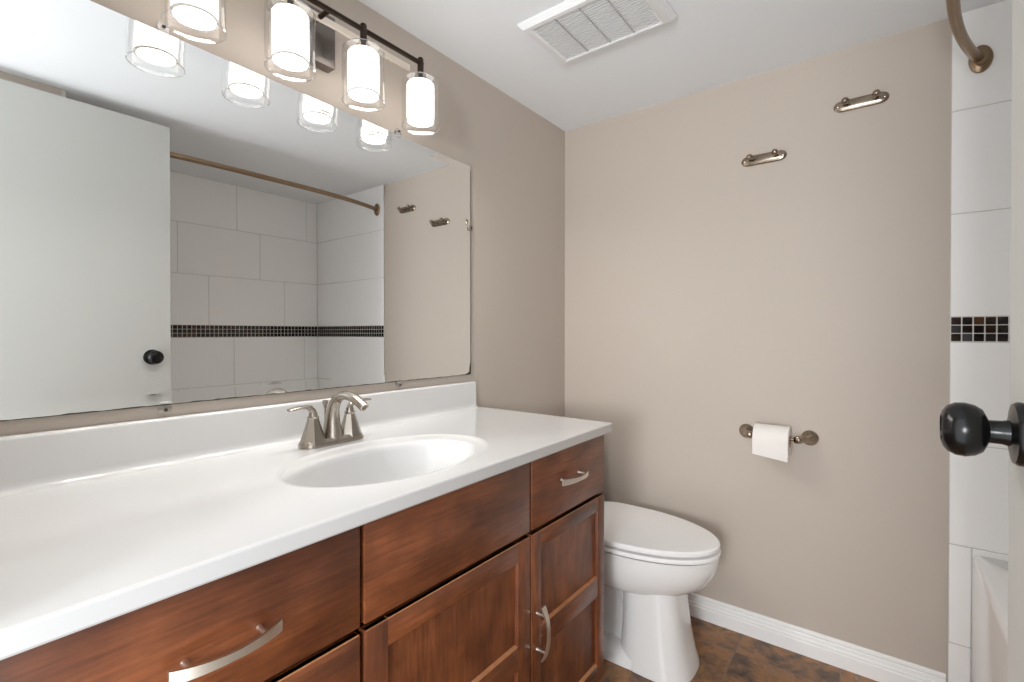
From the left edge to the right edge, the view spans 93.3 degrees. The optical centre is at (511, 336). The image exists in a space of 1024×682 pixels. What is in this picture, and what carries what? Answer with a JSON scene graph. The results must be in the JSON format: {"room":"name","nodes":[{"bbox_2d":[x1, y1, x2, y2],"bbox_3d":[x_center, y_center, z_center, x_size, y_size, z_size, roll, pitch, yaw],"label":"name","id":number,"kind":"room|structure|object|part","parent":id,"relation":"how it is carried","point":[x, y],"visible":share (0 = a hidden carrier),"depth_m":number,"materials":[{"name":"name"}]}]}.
{"room":"bathroom","nodes":[
{"label":"bathroom","id":0,"kind":"room"},
{"bbox_2d":[0,0,564,436],"bbox_3d":[-0.389,0.082,1.525,0.100,2.077,2.165,0,1,37],"label":"wall","id":1,"kind":"structure","parent":0,"point":[515,156],"depth_m":1.79,"materials":[{"name":"beige paint"}]},
{"bbox_2d":[0,0,471,421],"bbox_3d":[-0.533,-0.244,1.242,0.012,0.805,1.274,0,1,37],"label":"wall mirror","id":2,"kind":"object","parent":1,"relation":"attached to","point":[181,222],"visible":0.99,"depth_m":1.05,"materials":[{"name":"white mirror"}]},
{"bbox_2d":[0,381,477,496],"bbox_3d":[-0.524,0.216,1.238,0.036,0.098,1.288,0,1,37],"label":"backsplash","id":3,"kind":"structure","parent":1,"relation":"attached to","point":[29,462],"depth_m":1.01,"materials":[{"name":"white stone"}]},
{"bbox_2d":[161,0,438,134],"bbox_3d":[-0.468,-0.723,1.196,0.169,0.233,0.691,0,1,37],"label":"vanity light","id":4,"kind":"object","parent":1,"relation":"attached to","point":[302,35],"visible":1,"depth_m":1.22,"materials":[{"name":"grey glass"}]},
{"bbox_2d":[161,0,226,43],"bbox_3d":[-0.622,-0.707,0.946,0.108,0.204,0.108,0,1,37],"label":"shade","id":5,"kind":"object","parent":4,"relation":"attached to","point":[201,15],"depth_m":0.94,"materials":[{"name":"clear glass"}]},
{"bbox_2d":[264,0,315,81],"bbox_3d":[-0.504,-0.708,1.099,0.108,0.204,0.108,0,1,37],"label":"shade","id":6,"kind":"object","parent":4,"relation":"attached to","point":[290,21],"depth_m":1.07,"materials":[{"name":"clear glass"}]},
{"bbox_3d":[-0.479,-0.795,1.203,0.075,0.013,0.013,0,1,37],"label":"arm","id":7,"kind":"part","parent":4,"relation":"part of","materials":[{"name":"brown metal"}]},
{"bbox_3d":[-0.487,-0.794,1.194,0.008,0.017,0.601,0,1,37],"label":"rail","id":8,"kind":"part","parent":4,"relation":"part of","materials":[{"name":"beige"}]},
{"bbox_2d":[342,23,384,110],"bbox_3d":[-0.385,-0.709,1.254,0.108,0.204,0.108,0,1,37],"label":"shade","id":9,"kind":"object","parent":4,"relation":"attached to","point":[363,59],"depth_m":1.23,"materials":[{"name":"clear glass"}]},
{"bbox_2d":[402,57,438,134],"bbox_3d":[-0.267,-0.710,1.409,0.108,0.204,0.108,0,1,37],"label":"shade","id":10,"kind":"object","parent":4,"relation":"attached to","point":[420,90],"depth_m":1.38,"materials":[{"name":"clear glass"}]},
{"bbox_2d":[358,0,1002,130],"bbox_3d":[0.503,-0.992,0.833,2.350,0.080,2.165,0,1,37],"label":"ceiling","id":11,"kind":"structure","parent":0,"point":[709,44],"depth_m":1.58,"materials":[{"name":"white paint"}]},
{"bbox_2d":[517,0,676,63],"bbox_3d":[0.253,-0.946,1.457,0.402,0.020,0.254,0,1,37],"label":"ceiling vent","id":12,"kind":"object","parent":11,"relation":"in","point":[569,30],"visible":1,"depth_m":1.45,"materials":[{"name":"white plastic"}]},
{"bbox_2d":[598,616,877,681],"bbox_3d":[0.503,1.159,0.848,2.350,0.092,2.165,0,1,37],"label":"floor","id":13,"kind":"structure","parent":0,"point":[725,655],"depth_m":1.63,"materials":[{"name":"brown stone"}]},
{"bbox_2d":[0,435,603,681],"bbox_3d":[-0.306,0.701,1.091,0.557,0.821,1.287,0,1,37],"label":"vanity cabinet","id":14,"kind":"object","parent":13,"relation":"on","point":[500,577],"visible":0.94,"depth_m":0.86,"materials":[{"name":"brown wood"}]},
{"bbox_3d":[-0.373,0.383,0.619,0.019,0.170,0.404,0,1,37],"label":"drawer","id":15,"kind":"part","parent":14,"relation":"part of","materials":[{"name":"brown wood"}]},
{"bbox_3d":[-0.382,0.391,0.571,0.026,0.009,0.009,0,1,37],"label":"pull post","id":16,"kind":"part","parent":14,"relation":"part of","materials":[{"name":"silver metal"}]},
{"bbox_3d":[-0.345,0.391,0.598,0.021,0.016,0.131,0,1,37],"label":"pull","id":17,"kind":"part","parent":14,"relation":"part of","materials":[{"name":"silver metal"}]},
{"bbox_3d":[-0.329,0.391,0.641,0.026,0.009,0.009,0,1,37],"label":"pull post","id":18,"kind":"part","parent":14,"relation":"part of","materials":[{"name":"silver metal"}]},
{"bbox_2d":[0,381,611,659],"bbox_3d":[-0.308,0.284,1.092,0.556,0.232,1.319,0,1,37],"label":"countertop","id":19,"kind":"structure","parent":14,"relation":"on","point":[99,523],"depth_m":0.83,"materials":[{"name":"white stone"}]},
{"bbox_2d":[287,391,371,448],"bbox_3d":[-0.426,0.195,1.190,0.182,0.132,0.187,0,0,-3],"label":"faucet","id":20,"kind":"object","parent":19,"relation":"on","point":[333,432],"visible":1,"depth_m":1.17,"materials":[{"name":"silver metal"}]},
{"bbox_3d":[-0.488,0.175,1.126,0.017,0.026,0.073,0,0,31],"label":"lever","id":21,"kind":"part","parent":20,"relation":"part of","materials":[{"name":"silver metal"}]},
{"bbox_3d":[-0.474,0.229,1.150,0.060,0.065,0.060,0,1,37],"label":"handle","id":22,"kind":"part","parent":20,"relation":"part of","materials":[{"name":"silver metal"}]},
{"bbox_3d":[-0.467,0.205,1.208,0.014,0.092,0.014,0,1,37],"label":"lift rod","id":23,"kind":"part","parent":20,"relation":"part of","materials":[{"name":"silver metal"}]},
{"bbox_3d":[-0.443,0.253,1.190,0.062,0.017,0.168,0,1,37],"label":"plate","id":24,"kind":"part","parent":20,"relation":"part of","materials":[{"name":"silver metal"}]},
{"bbox_3d":[-0.399,0.191,1.156,0.161,0.123,0.047,0,1,37],"label":"spout","id":25,"kind":"part","parent":20,"relation":"part of","materials":[{"name":"silver metal"}]},
{"bbox_3d":[-0.413,0.228,1.230,0.060,0.065,0.060,0,1,37],"label":"handle","id":26,"kind":"part","parent":20,"relation":"part of","materials":[{"name":"silver metal"}]},
{"bbox_3d":[-0.397,0.174,1.252,0.017,0.026,0.073,0,0,34],"label":"lever","id":27,"kind":"part","parent":20,"relation":"part of","materials":[{"name":"silver metal"}]},
{"bbox_2d":[281,436,482,486],"bbox_3d":[-0.264,0.330,1.054,0.316,0.133,0.492,0,1,37],"label":"basin","id":28,"kind":"object","parent":19,"relation":"in","point":[390,461],"depth_m":1.14,"materials":[{"name":"white ceramic"}]},
{"bbox_3d":[-0.373,0.610,0.621,0.019,0.263,0.404,0,1,37],"label":"drawer","id":29,"kind":"part","parent":14,"relation":"part of","materials":[{"name":"brown wood"}]},
{"bbox_3d":[-0.105,0.750,0.971,0.019,0.548,0.461,0,1,37],"label":"door","id":30,"kind":"part","parent":14,"relation":"part of","materials":[{"name":"brown wood"}]},
{"bbox_3d":[-0.105,0.380,0.969,0.019,0.170,0.461,0,1,37],"label":"false drawer","id":31,"kind":"part","parent":14,"relation":"part of","materials":[{"name":"brown wood"}]},
{"bbox_3d":[-0.108,0.750,0.974,0.007,0.460,0.373,0,1,37],"label":"door panel","id":32,"kind":"part","parent":14,"relation":"part of","materials":[{"name":"brown wood"}]},
{"bbox_3d":[0.071,0.759,1.164,0.026,0.009,0.009,0,1,37],"label":"pull post","id":33,"kind":"part","parent":14,"relation":"part of","materials":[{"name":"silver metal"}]},
{"bbox_3d":[0.081,0.715,1.157,0.021,0.131,0.016,0,1,37],"label":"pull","id":34,"kind":"part","parent":14,"relation":"part of","materials":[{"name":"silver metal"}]},
{"bbox_3d":[0.155,0.748,1.310,0.019,0.548,0.379,0,1,37],"label":"door","id":35,"kind":"part","parent":14,"relation":"part of","materials":[{"name":"brown wood"}]},
{"bbox_3d":[0.155,0.378,1.308,0.019,0.170,0.379,0,1,37],"label":"drawer","id":36,"kind":"part","parent":14,"relation":"part of","materials":[{"name":"brown wood"}]},
{"bbox_3d":[0.152,0.748,1.313,0.007,0.472,0.303,0,1,37],"label":"door panel","id":37,"kind":"part","parent":14,"relation":"part of","materials":[{"name":"brown wood"}]},
{"bbox_3d":[0.176,0.373,1.278,0.021,0.016,0.131,0,1,37],"label":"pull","id":38,"kind":"part","parent":14,"relation":"part of","materials":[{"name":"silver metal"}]},
{"bbox_2d":[604,501,720,681],"bbox_3d":[0.371,0.740,1.788,0.756,0.732,0.414,0,1,37],"label":"toilet","id":39,"kind":"object","parent":13,"relation":"on","point":[653,559],"visible":0.58,"depth_m":1.58,"materials":[{"name":"white ceramic"}]},
{"bbox_3d":[0.464,0.681,1.716,0.518,0.023,0.367,0,1,37],"label":"lid","id":40,"kind":"part","parent":39,"relation":"part of","materials":[{"name":"white plastic"}]},
{"bbox_3d":[0.463,0.708,1.717,0.525,0.015,0.369,0,1,37],"label":"seat","id":41,"kind":"part","parent":39,"relation":"part of","materials":[{"name":"white plastic"}]},
{"bbox_2d":[971,556,1007,681],"bbox_3d":[1.179,0.879,0.606,0.718,0.470,1.500,0,1,37],"label":"bathtub","id":42,"kind":"object","parent":13,"relation":"on","point":[989,575],"visible":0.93,"depth_m":1.24,"materials":[{"name":"white plastic"}]},
{"bbox_2d":[565,0,1011,681],"bbox_3d":[1.156,0.081,1.635,2.218,2.077,0.110,0,1,37],"label":"wall","id":43,"kind":"structure","parent":0,"point":[850,288],"depth_m":1.66,"materials":[{"name":"beige paint"}]},
{"bbox_2d":[741,149,786,166],"bbox_3d":[0.902,-0.646,1.739,0.148,0.037,0.045,0,1,37],"label":"robe hook","id":44,"kind":"object","parent":43,"relation":"attached to","point":[775,155],"visible":1,"depth_m":1.75,"materials":[{"name":"silver metal"}]},
{"bbox_2d":[739,424,818,445],"bbox_3d":[0.929,0.351,1.704,0.253,0.052,0.079,0,1,37],"label":"toilet paper holder","id":45,"kind":"object","parent":43,"relation":"attached to","point":[808,437],"visible":0.87,"depth_m":1.66,"materials":[{"name":"silver metal"}]},
{"bbox_3d":[0.867,0.351,1.762,0.047,0.052,0.094,0,0,8],"label":"post","id":46,"kind":"part","parent":45,"relation":"part of","materials":[{"name":"silver metal"}]},
{"bbox_2d":[752,423,791,461],"bbox_3d":[0.908,0.365,1.686,0.109,0.113,0.104,0,1,37],"label":"toilet paper roll","id":47,"kind":"object","parent":45,"relation":"hanging from","point":[768,440],"visible":0.98,"depth_m":1.65,"materials":[{"name":"white paper"}]},
{"bbox_3d":[1.000,0.351,1.660,0.097,0.052,0.046,0,0,-20],"label":"post","id":48,"kind":"part","parent":45,"relation":"part of","materials":[{"name":"silver metal"}]},
{"bbox_2d":[688,593,945,681],"bbox_3d":[0.777,1.062,1.866,1.343,0.087,0.015,0,1,37],"label":"baseboard","id":49,"kind":"structure","parent":43,"relation":"attached to","point":[877,666],"depth_m":1.66,"materials":[{"name":"white paint"}]},
{"bbox_2d":[834,89,888,112],"bbox_3d":[1.129,-0.766,1.564,0.148,0.037,0.045,0,1,37],"label":"robe hook","id":50,"kind":"object","parent":43,"relation":"attached to","point":[877,97],"visible":1,"depth_m":1.57,"materials":[{"name":"silver metal"}]},
{"bbox_2d":[946,0,992,72],"bbox_3d":[0.865,-0.800,0.834,0.146,0.079,1.505,0,1,37],"label":"shower rod","id":51,"kind":"object","parent":43,"relation":"attached to","point":[980,59],"visible":1,"depth_m":1.31,"materials":[{"name":"brown metal"}]},
{"bbox_3d":[0.858,-0.796,0.839,0.128,0.033,1.502,0,1,37],"label":"rod","id":52,"kind":"part","parent":51,"relation":"part of","materials":[{"name":"brown metal"}]},
{"bbox_3d":[0.575,0.094,-0.232,0.866,2.077,0.550,0,1,37],"label":"wall","id":53,"kind":"structure","parent":0,"visible":0},
{"bbox_2d":[940,0,1023,681],"bbox_3d":[0.333,0.102,0.233,0.144,2.006,0.768,0,1,37],"label":"door","id":54,"kind":"structure","parent":53,"relation":"in","point":[965,429],"depth_m":0.51,"materials":[{"name":"grey paint"}]},
{"bbox_3d":[0.490,0.099,0.508,0.058,0.057,0.057,0,1,37],"label":"knob","id":55,"kind":"part","parent":54,"relation":"part of","materials":[{"name":"black metal"}]}
]}

